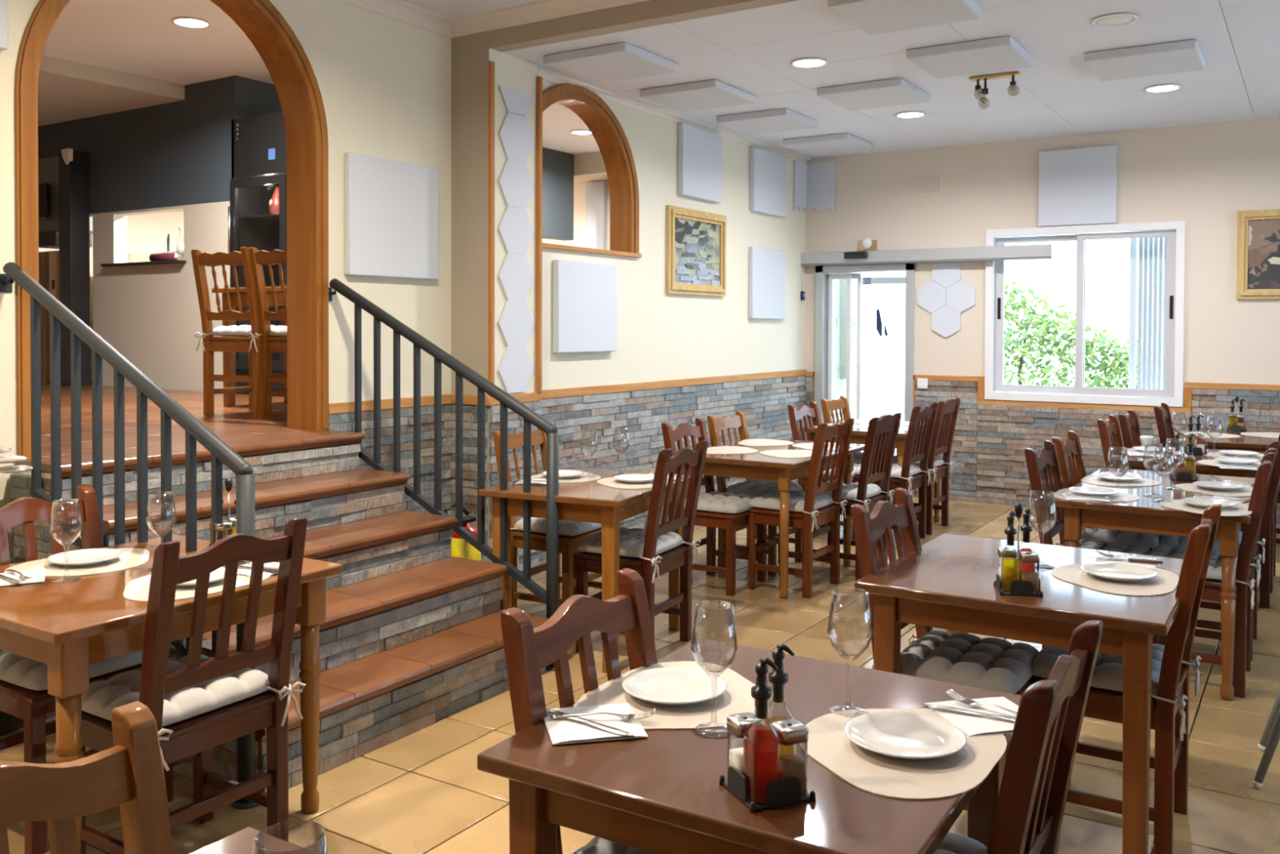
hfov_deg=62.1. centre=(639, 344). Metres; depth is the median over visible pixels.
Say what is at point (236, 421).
floor
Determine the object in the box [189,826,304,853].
dining table
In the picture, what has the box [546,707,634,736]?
knife
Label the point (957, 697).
fork
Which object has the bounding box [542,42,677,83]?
acoustic panel
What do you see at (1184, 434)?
shaker
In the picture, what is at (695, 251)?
framed picture
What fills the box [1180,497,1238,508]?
plate
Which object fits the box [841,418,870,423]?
placemat
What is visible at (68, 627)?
dining table
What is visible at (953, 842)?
seat cushion
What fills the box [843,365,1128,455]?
terrace
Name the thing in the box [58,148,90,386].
pillar
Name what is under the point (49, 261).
base cabinet
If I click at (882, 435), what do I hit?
dining chair
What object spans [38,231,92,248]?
shelf
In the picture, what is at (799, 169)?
acoustic panel
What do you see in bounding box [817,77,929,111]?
acoustic panel
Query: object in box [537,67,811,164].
trim
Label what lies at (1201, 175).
wall
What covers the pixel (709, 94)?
acoustic panel
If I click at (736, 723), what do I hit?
shaker
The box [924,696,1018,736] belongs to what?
napkin
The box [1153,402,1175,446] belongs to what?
dining chair
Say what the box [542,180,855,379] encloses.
wall
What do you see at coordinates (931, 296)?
felt hexagon
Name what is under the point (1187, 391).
trim
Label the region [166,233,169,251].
kitchen knife
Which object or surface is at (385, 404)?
trim
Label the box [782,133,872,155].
acoustic panel
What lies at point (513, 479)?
knife
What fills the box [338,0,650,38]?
trim
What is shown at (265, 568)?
knife
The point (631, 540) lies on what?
seat cushion
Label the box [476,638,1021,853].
dining table
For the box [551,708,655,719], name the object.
fork
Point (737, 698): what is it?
placemat
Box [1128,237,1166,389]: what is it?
shutter
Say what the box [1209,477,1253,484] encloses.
fork
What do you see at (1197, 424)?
cruet bottle
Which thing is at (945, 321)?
felt hexagon
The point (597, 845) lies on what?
seat cushion
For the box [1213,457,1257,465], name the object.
plate
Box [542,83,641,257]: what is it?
trim
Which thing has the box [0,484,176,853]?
dining chair
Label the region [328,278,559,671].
stair railing
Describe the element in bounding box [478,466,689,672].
dining table
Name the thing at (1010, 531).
cruet bottle
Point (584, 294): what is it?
acoustic panel
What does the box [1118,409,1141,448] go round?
dining chair
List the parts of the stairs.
panel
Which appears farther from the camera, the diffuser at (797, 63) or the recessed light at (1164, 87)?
the recessed light at (1164, 87)
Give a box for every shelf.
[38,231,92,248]
[240,213,279,222]
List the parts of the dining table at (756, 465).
leg, leg, leg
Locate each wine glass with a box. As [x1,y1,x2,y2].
[48,498,83,582]
[145,491,176,571]
[252,819,327,853]
[580,429,597,477]
[612,426,629,474]
[690,600,737,738]
[826,587,872,712]
[1028,490,1057,568]
[1106,446,1128,502]
[1142,442,1164,497]
[1152,446,1174,502]
[1164,438,1185,490]
[1171,411,1186,450]
[1200,412,1214,452]
[1205,416,1222,457]
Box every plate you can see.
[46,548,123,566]
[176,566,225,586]
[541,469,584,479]
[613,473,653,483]
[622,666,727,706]
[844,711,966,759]
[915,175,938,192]
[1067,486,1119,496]
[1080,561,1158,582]
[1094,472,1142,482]
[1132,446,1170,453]
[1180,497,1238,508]
[1192,480,1244,491]
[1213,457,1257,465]
[1217,449,1259,457]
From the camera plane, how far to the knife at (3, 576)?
3.00 m
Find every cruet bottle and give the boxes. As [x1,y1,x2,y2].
[209,487,226,543]
[231,500,235,533]
[742,657,779,804]
[768,643,794,719]
[1000,511,1019,591]
[1016,507,1035,580]
[1171,431,1183,469]
[1184,433,1196,479]
[1185,414,1195,453]
[1193,414,1203,447]
[1228,399,1236,417]
[1237,399,1245,425]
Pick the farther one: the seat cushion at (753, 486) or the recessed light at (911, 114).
the recessed light at (911, 114)
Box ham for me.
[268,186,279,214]
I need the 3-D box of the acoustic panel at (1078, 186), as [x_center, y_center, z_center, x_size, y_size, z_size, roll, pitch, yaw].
[3.515,-1.270,8.554,0.590,0.615,0.044,1,1,33]
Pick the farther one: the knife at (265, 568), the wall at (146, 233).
the wall at (146, 233)
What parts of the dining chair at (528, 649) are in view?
post, rail, post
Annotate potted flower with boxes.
[0,446,33,736]
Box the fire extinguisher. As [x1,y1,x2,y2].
[443,503,480,560]
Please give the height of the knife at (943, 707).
0.004 m
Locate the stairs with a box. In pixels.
[9,429,549,792]
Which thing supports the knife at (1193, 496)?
on the napkin at (1235, 500)
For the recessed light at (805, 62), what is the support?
in the ceiling at (751, 51)
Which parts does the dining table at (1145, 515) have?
leg, leg, leg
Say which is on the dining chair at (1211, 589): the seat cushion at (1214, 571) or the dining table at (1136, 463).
the seat cushion at (1214, 571)
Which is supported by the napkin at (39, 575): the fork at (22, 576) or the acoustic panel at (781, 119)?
the fork at (22, 576)
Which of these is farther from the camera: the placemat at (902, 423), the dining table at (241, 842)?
the placemat at (902, 423)
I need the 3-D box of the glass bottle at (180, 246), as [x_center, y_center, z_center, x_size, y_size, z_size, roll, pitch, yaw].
[-3.654,-0.803,8.467,0.065,0.275,0.065,1,1,33]
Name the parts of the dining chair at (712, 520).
post, rail, rail, post, rail, seat, leg, rail, leg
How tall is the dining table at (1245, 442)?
0.750 m
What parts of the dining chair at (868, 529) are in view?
post, rail, rail, post, leg, seat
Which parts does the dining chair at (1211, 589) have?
leg, rail, seat, post, post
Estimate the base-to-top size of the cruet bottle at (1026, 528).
0.219 m
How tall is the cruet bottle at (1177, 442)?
0.219 m
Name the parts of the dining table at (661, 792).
leg, leg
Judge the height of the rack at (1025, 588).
0.244 m
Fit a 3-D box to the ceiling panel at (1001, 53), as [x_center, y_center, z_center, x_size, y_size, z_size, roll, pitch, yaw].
[1.877,-1.622,6.032,0.565,0.050,0.570,1,1,33]
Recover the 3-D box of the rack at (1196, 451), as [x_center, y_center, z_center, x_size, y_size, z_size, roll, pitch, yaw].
[3.227,0.612,6.195,0.114,0.042,0.114,0,1,15]
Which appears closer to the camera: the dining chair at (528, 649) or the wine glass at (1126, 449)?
the dining chair at (528, 649)
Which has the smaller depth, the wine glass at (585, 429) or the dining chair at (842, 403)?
the wine glass at (585, 429)
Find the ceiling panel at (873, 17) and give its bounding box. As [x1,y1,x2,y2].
[827,0,982,35]
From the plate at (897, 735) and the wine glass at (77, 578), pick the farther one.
the wine glass at (77, 578)
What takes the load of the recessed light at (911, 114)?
in the ceiling at (751, 51)
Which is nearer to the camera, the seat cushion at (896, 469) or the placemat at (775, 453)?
the placemat at (775, 453)
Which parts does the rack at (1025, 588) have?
rod, knob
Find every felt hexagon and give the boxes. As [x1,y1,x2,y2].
[497,85,533,115]
[497,111,533,162]
[497,159,533,208]
[497,205,533,254]
[497,253,533,300]
[497,299,533,346]
[497,346,533,393]
[917,280,946,312]
[931,304,960,337]
[932,262,960,288]
[946,280,975,312]
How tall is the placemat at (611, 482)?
0.002 m
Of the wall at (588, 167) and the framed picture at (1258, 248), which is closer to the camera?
the framed picture at (1258, 248)
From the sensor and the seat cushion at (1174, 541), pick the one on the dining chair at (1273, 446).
the seat cushion at (1174, 541)
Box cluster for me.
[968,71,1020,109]
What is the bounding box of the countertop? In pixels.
[127,251,183,262]
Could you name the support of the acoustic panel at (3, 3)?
attached to the wall at (384, 82)
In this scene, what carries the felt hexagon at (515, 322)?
attached to the wall pier
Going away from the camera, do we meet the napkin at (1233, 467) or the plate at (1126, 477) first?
the plate at (1126, 477)
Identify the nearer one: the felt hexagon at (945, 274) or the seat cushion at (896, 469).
the seat cushion at (896, 469)
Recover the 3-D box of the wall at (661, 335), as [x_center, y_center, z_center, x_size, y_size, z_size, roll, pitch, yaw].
[0.528,-0.365,8.396,0.168,3.400,5.470,1,1,33]
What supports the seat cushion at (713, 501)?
on the dining chair at (712, 520)
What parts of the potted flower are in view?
pot, flower, flower, flower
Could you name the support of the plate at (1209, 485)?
on the placemat at (1242, 492)
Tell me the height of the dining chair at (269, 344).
0.949 m
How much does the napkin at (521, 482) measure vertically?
0.006 m
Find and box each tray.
[993,573,1043,596]
[1226,423,1245,431]
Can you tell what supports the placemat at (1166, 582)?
on the dining table at (948, 584)
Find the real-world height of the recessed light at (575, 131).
0.011 m
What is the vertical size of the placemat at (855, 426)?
0.002 m
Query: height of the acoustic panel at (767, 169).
0.537 m
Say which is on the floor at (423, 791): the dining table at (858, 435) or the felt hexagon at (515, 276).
the dining table at (858, 435)
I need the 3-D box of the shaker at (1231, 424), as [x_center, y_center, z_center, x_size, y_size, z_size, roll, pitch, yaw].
[4.258,0.552,7.643,0.047,0.106,0.047,1,1,33]
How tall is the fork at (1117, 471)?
0.015 m
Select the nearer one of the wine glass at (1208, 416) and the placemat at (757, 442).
the wine glass at (1208, 416)
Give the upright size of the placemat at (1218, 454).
0.002 m
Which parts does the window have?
handle, sash, sash, handle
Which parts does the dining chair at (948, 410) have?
post, rail, seat, rail, rail, post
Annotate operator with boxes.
[800,244,1054,266]
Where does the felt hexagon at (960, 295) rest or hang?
attached to the wall at (1201, 175)
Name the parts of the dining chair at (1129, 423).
post, rail, post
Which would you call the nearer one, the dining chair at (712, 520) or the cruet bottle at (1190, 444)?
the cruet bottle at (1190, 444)
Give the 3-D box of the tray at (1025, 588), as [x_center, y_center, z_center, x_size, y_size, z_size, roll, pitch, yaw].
[1.048,0.661,2.948,0.114,0.042,0.114,0,1,10]
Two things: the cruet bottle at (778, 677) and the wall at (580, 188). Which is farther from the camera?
the wall at (580, 188)
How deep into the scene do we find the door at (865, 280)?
9.62 m
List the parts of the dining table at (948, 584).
leg, leg, leg, leg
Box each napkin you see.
[0,568,44,586]
[236,562,279,577]
[514,478,559,484]
[543,702,648,744]
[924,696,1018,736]
[1062,493,1111,502]
[1094,552,1156,569]
[1127,452,1162,457]
[1202,495,1247,504]
[1213,480,1252,488]
[1216,464,1257,470]
[1220,456,1259,461]
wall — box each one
[0,0,453,564]
[37,75,235,391]
[38,210,183,253]
[235,75,573,240]
[538,80,843,564]
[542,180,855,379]
[573,151,608,183]
[804,117,1279,528]
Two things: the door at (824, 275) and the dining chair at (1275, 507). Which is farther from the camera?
the door at (824, 275)
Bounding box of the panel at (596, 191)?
[585,180,606,249]
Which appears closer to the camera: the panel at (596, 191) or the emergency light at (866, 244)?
the emergency light at (866, 244)
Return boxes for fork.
[5,568,34,579]
[243,560,279,568]
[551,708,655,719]
[946,688,1017,715]
[1066,493,1114,497]
[1096,550,1164,562]
[1102,471,1144,474]
[1199,492,1249,500]
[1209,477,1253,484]
[1217,461,1258,466]
[1222,453,1262,458]
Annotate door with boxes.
[814,263,915,496]
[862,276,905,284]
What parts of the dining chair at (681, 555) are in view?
leg, rail, seat, post, rail, rail, rail, post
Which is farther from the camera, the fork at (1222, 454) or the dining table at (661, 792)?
the fork at (1222, 454)
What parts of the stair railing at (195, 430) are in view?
rail, handrail, plate, post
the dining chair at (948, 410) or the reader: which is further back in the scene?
the reader
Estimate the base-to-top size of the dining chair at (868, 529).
0.949 m
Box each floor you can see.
[0,486,1279,853]
[40,382,311,457]
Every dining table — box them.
[0,534,342,853]
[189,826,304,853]
[211,286,287,407]
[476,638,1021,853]
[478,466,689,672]
[682,437,864,598]
[799,417,940,529]
[854,533,1183,853]
[1051,467,1254,701]
[1109,444,1264,554]
[1179,426,1279,452]
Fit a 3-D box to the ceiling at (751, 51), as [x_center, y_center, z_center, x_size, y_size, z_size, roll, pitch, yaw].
[3.063,-1.699,6.247,6.600,0.100,4.510,1,1,33]
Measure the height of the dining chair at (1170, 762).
0.949 m
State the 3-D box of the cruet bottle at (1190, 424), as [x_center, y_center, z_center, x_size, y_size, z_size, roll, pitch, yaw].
[3.199,0.517,6.175,0.051,0.219,0.045,0,1,15]
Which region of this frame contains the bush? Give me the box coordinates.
[1003,278,1157,394]
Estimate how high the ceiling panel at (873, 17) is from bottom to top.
0.050 m
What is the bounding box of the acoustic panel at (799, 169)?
[792,160,807,213]
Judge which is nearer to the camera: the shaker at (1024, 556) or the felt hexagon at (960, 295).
the shaker at (1024, 556)
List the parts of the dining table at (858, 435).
leg, leg, leg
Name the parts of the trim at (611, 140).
sill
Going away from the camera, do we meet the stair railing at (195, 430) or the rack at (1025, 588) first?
the rack at (1025, 588)
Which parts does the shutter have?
post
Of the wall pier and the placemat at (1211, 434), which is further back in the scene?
the placemat at (1211, 434)
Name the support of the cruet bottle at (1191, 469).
in the rack at (1185, 476)
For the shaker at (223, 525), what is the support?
in the rack at (228, 482)
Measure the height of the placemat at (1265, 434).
0.002 m
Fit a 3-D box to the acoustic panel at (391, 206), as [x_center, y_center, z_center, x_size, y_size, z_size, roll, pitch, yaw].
[-1.320,-0.672,5.700,0.044,0.625,0.655,1,1,33]
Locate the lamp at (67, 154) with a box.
[61,148,73,164]
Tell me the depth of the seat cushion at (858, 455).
8.03 m
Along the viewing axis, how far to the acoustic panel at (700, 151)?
8.05 m
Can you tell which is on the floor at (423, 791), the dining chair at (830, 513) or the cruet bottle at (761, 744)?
the dining chair at (830, 513)
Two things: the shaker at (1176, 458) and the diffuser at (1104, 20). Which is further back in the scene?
the diffuser at (1104, 20)
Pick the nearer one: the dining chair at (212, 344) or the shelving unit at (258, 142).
the dining chair at (212, 344)
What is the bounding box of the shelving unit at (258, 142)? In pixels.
[227,111,287,396]
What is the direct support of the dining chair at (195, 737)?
on the floor at (423, 791)
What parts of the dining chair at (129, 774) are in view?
rail, post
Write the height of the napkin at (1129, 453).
0.006 m
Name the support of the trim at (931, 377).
attached to the wall at (1201, 175)
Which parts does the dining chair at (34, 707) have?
rail, leg, rail, rail, seat, post, leg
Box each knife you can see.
[0,573,21,583]
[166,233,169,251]
[238,564,278,572]
[513,479,546,481]
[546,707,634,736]
[926,703,1015,721]
[1058,494,1113,498]
[1086,556,1162,564]
[1193,496,1249,501]
[1217,465,1257,467]
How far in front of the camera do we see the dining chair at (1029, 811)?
1.75 m
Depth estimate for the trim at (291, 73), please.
5.26 m
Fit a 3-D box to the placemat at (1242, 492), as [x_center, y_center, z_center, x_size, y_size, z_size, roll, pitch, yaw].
[2.607,0.654,4.824,0.337,0.002,0.423,1,1,33]
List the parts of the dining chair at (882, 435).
leg, rail, seat, post, rail, rail, rail, post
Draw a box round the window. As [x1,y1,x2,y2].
[984,220,1185,406]
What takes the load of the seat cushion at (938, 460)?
on the dining chair at (948, 410)
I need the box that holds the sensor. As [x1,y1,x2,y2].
[844,251,867,258]
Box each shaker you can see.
[213,520,232,542]
[226,516,235,535]
[726,711,763,776]
[770,718,808,796]
[997,546,1017,587]
[1019,551,1039,593]
[1172,455,1184,478]
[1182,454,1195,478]
[1183,433,1193,452]
[1195,434,1205,453]
[1229,413,1235,429]
[1236,414,1244,430]
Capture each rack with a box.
[208,478,232,546]
[719,765,815,813]
[993,502,1043,596]
[1168,469,1197,480]
[1181,445,1207,454]
[1226,395,1245,431]
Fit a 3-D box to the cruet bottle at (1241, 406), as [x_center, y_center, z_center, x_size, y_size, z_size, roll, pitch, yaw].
[4.304,0.496,7.613,0.051,0.219,0.045,1,1,33]
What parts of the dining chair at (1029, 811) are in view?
post, rail, rail, post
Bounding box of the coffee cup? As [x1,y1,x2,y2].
[1139,435,1156,446]
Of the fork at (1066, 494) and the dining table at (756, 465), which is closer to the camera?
the fork at (1066, 494)
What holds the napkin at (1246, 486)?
on the placemat at (1242, 492)
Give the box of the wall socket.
[917,377,928,388]
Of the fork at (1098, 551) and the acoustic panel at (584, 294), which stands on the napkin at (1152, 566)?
the fork at (1098, 551)
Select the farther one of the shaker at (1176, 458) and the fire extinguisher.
the fire extinguisher
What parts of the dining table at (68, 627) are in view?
leg, leg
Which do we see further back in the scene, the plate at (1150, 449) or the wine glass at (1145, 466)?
the plate at (1150, 449)
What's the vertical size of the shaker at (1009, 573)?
0.106 m
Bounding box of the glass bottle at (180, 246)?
[176,226,183,260]
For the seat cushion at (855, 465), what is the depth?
7.41 m
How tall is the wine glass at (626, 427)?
0.228 m
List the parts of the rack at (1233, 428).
rod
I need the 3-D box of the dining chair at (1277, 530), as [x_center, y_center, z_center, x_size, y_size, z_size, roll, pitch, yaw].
[4.127,0.899,6.931,0.474,0.949,0.442,1,1,33]
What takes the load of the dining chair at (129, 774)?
on the floor at (423, 791)
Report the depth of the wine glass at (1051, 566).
3.24 m
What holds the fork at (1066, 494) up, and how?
on the napkin at (1084, 498)
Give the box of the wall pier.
[450,31,540,576]
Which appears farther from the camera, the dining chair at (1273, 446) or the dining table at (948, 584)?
the dining chair at (1273, 446)
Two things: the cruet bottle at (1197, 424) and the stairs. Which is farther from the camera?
the cruet bottle at (1197, 424)
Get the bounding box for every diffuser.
[174,18,208,27]
[793,59,825,66]
[897,112,923,117]
[1094,15,1134,25]
[1146,85,1177,91]
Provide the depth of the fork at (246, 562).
3.17 m
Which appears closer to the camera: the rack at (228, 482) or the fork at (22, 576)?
the fork at (22, 576)
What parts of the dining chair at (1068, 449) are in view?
post, rail, post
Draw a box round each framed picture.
[665,204,726,296]
[1236,208,1279,298]
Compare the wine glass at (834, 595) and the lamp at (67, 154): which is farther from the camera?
the lamp at (67, 154)
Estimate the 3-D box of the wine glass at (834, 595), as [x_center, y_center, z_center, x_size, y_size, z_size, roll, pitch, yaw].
[0.398,0.582,2.015,0.085,0.228,0.085,1,1,24]
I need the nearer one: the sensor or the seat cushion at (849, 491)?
the seat cushion at (849, 491)
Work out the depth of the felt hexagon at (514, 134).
6.13 m
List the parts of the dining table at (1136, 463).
leg, leg, leg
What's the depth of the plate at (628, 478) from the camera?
5.02 m
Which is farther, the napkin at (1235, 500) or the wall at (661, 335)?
the wall at (661, 335)
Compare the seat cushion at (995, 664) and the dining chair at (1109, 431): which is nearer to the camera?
the seat cushion at (995, 664)
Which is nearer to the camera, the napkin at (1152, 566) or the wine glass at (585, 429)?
the napkin at (1152, 566)
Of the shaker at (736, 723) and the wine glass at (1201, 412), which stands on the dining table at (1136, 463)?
the wine glass at (1201, 412)
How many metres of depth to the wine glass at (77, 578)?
3.03 m
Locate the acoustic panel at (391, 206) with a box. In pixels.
[344,152,438,279]
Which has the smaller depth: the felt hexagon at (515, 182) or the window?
the felt hexagon at (515, 182)
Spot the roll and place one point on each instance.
(161, 256)
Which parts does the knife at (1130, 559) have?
blade, handle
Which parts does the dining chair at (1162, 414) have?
post, rail, post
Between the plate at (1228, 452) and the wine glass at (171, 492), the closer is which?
the wine glass at (171, 492)
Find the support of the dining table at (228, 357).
on the floor at (236, 421)
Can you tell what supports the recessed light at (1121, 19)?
in the ceiling at (751, 51)
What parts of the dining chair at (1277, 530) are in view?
rail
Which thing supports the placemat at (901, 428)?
on the dining table at (858, 435)
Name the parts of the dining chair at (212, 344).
post, rail, rail, rail, seat, leg, post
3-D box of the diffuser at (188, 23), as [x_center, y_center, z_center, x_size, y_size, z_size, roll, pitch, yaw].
[-2.786,-2.000,6.606,0.192,0.008,0.192,1,1,33]
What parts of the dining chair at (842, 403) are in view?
post, rail, post, leg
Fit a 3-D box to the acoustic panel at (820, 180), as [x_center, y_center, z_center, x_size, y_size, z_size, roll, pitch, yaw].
[1.654,-1.437,9.748,0.265,0.465,0.029,1,1,33]
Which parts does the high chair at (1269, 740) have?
leg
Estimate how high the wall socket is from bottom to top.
0.090 m
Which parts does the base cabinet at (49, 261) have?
handle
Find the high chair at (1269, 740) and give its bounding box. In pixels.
[1252,688,1279,788]
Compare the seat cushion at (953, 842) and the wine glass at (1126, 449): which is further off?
the wine glass at (1126, 449)
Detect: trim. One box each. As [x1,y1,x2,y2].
[14,0,328,459]
[328,391,541,414]
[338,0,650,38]
[451,394,489,405]
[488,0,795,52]
[488,61,542,396]
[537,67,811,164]
[541,368,806,399]
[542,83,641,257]
[805,371,1279,412]
[812,373,1191,496]
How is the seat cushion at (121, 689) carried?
on the dining chair at (195, 737)
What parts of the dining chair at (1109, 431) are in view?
post, rail, post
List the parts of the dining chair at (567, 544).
post, rail, rail, post, seat, leg, rail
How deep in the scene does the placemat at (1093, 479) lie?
5.00 m
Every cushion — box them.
[0,648,142,690]
[81,654,306,770]
[194,324,286,352]
[269,325,287,336]
[510,516,601,535]
[572,835,653,853]
[577,526,701,582]
[667,491,759,519]
[716,479,803,496]
[749,490,847,531]
[793,462,861,483]
[804,480,894,510]
[853,451,894,463]
[853,462,932,492]
[870,629,1039,693]
[893,454,954,483]
[933,831,987,853]
[1031,643,1201,740]
[1053,537,1151,555]
[1081,526,1162,548]
[1147,544,1260,608]
[1159,530,1266,580]
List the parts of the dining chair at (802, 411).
post, rail, rail, post, seat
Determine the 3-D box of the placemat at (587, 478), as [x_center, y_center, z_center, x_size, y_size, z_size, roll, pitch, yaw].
[-0.357,0.638,5.117,0.337,0.002,0.423,1,1,25]
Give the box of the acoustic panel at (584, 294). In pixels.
[552,259,617,353]
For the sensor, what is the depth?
9.43 m
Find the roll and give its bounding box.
[149,252,179,261]
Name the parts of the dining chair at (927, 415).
leg, rail, seat, post, rail, rail, rail, post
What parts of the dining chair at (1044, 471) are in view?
post, rail, post, rail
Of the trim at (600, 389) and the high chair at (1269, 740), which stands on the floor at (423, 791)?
the high chair at (1269, 740)
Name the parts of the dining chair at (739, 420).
post, rail, post, leg, leg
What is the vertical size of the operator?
0.119 m
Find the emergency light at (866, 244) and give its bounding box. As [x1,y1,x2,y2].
[857,237,876,250]
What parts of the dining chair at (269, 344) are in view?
post, rail, rail, seat, rail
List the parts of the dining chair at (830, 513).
leg, rail, leg, seat, post, rail, rail, rail, post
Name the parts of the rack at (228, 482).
knob, rod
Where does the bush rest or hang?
on the terrace
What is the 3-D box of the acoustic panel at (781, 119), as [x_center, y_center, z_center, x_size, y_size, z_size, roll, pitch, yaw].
[0.952,-1.658,7.928,0.565,0.050,0.570,1,1,33]
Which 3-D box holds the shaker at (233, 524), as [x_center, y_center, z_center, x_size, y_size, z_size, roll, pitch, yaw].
[-1.296,0.606,3.403,0.047,0.106,0.047,-1,1,-37]
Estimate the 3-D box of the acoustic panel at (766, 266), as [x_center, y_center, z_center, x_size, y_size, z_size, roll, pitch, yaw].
[1.096,-0.523,9.135,0.044,0.605,0.650,1,1,33]
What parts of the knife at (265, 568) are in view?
blade, handle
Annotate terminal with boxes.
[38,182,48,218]
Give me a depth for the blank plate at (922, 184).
9.22 m
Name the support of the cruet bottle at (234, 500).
in the rack at (228, 482)
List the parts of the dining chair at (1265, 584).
post, post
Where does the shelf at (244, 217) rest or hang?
attached to the shelving unit at (258, 142)
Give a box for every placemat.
[4,547,150,576]
[123,574,271,601]
[530,471,600,483]
[576,661,755,729]
[596,476,674,488]
[706,445,758,453]
[737,438,794,446]
[760,449,812,457]
[792,442,852,450]
[804,707,1006,799]
[813,423,864,428]
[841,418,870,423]
[865,426,908,431]
[899,421,920,426]
[1051,563,1179,595]
[1053,488,1139,502]
[1080,474,1160,486]
[1120,448,1186,456]
[1159,499,1252,515]
[1173,483,1253,497]
[1185,431,1240,437]
[1197,459,1261,469]
[1202,452,1263,460]
[1240,431,1279,438]
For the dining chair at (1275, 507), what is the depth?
6.35 m
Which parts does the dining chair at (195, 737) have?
leg, rail, post, seat, leg, rail, rail, rail, post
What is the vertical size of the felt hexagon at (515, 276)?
0.268 m
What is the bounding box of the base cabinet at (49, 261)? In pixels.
[38,250,93,383]
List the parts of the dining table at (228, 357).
leg, leg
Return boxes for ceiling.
[37,54,184,126]
[42,0,599,154]
[400,0,543,18]
[502,0,1279,158]
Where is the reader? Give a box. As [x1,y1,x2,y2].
[800,266,804,300]
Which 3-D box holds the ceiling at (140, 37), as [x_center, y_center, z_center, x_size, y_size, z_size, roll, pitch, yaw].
[-3.403,-2.092,8.608,6.750,0.100,9.300,1,1,33]
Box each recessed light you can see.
[171,17,210,28]
[569,129,591,134]
[790,57,827,67]
[895,111,925,118]
[1091,13,1138,26]
[1143,84,1181,92]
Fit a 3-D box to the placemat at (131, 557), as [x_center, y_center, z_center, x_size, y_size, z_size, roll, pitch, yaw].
[-1.683,0.666,3.244,0.337,0.002,0.423,1,1,33]
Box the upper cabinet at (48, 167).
[38,155,93,248]
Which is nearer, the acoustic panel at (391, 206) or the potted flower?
the potted flower
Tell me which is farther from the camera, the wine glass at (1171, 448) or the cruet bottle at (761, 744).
the wine glass at (1171, 448)
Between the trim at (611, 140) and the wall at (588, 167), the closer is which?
the trim at (611, 140)
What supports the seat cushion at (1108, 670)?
on the dining chair at (1170, 762)
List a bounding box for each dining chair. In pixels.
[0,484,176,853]
[0,701,173,853]
[80,516,306,853]
[191,247,287,417]
[248,247,287,417]
[493,427,601,608]
[500,567,657,853]
[573,440,707,653]
[661,417,766,595]
[706,410,804,574]
[746,417,853,598]
[787,400,853,528]
[801,412,901,581]
[820,395,896,505]
[850,487,1030,810]
[852,401,938,540]
[888,397,960,534]
[986,620,1102,853]
[1024,440,1066,648]
[1028,504,1222,853]
[1051,430,1152,550]
[1097,414,1124,468]
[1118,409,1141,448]
[1151,452,1275,697]
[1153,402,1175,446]
[1195,440,1279,661]
[1238,434,1279,608]
[1272,479,1279,589]
[1275,482,1279,543]
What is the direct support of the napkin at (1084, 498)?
on the placemat at (1127, 497)
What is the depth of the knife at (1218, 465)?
5.56 m
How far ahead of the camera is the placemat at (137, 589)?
2.93 m
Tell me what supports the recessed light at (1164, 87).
in the ceiling at (751, 51)
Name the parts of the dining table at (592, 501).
leg, leg, leg, leg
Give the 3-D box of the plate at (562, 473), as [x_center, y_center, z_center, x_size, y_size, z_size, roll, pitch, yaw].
[-0.370,0.626,5.122,0.208,0.022,0.208,1,1,25]
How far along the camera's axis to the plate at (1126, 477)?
5.10 m
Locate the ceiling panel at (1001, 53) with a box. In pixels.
[906,35,1034,78]
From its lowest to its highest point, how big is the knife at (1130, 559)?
0.010 m
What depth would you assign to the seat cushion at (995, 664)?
3.11 m
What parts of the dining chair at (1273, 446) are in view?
post, post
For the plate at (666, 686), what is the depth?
2.13 m
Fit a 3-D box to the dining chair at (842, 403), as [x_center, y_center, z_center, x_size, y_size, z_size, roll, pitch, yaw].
[1.695,0.878,8.198,0.474,0.930,0.442,1,1,33]
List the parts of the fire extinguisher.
tank, handle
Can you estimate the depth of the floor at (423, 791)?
3.66 m
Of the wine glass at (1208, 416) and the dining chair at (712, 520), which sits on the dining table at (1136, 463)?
the wine glass at (1208, 416)
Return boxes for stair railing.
[0,262,258,808]
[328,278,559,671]
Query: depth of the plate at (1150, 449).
6.26 m
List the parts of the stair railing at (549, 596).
handrail, rail, plate, post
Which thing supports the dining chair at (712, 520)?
on the floor at (423, 791)
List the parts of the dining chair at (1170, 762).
seat, rail, rail, post, rail, post, rail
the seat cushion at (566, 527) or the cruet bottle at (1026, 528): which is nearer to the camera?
the cruet bottle at (1026, 528)
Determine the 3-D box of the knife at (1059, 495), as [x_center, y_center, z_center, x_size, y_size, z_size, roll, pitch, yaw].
[1.899,0.646,4.531,0.213,0.004,0.019,1,1,19]

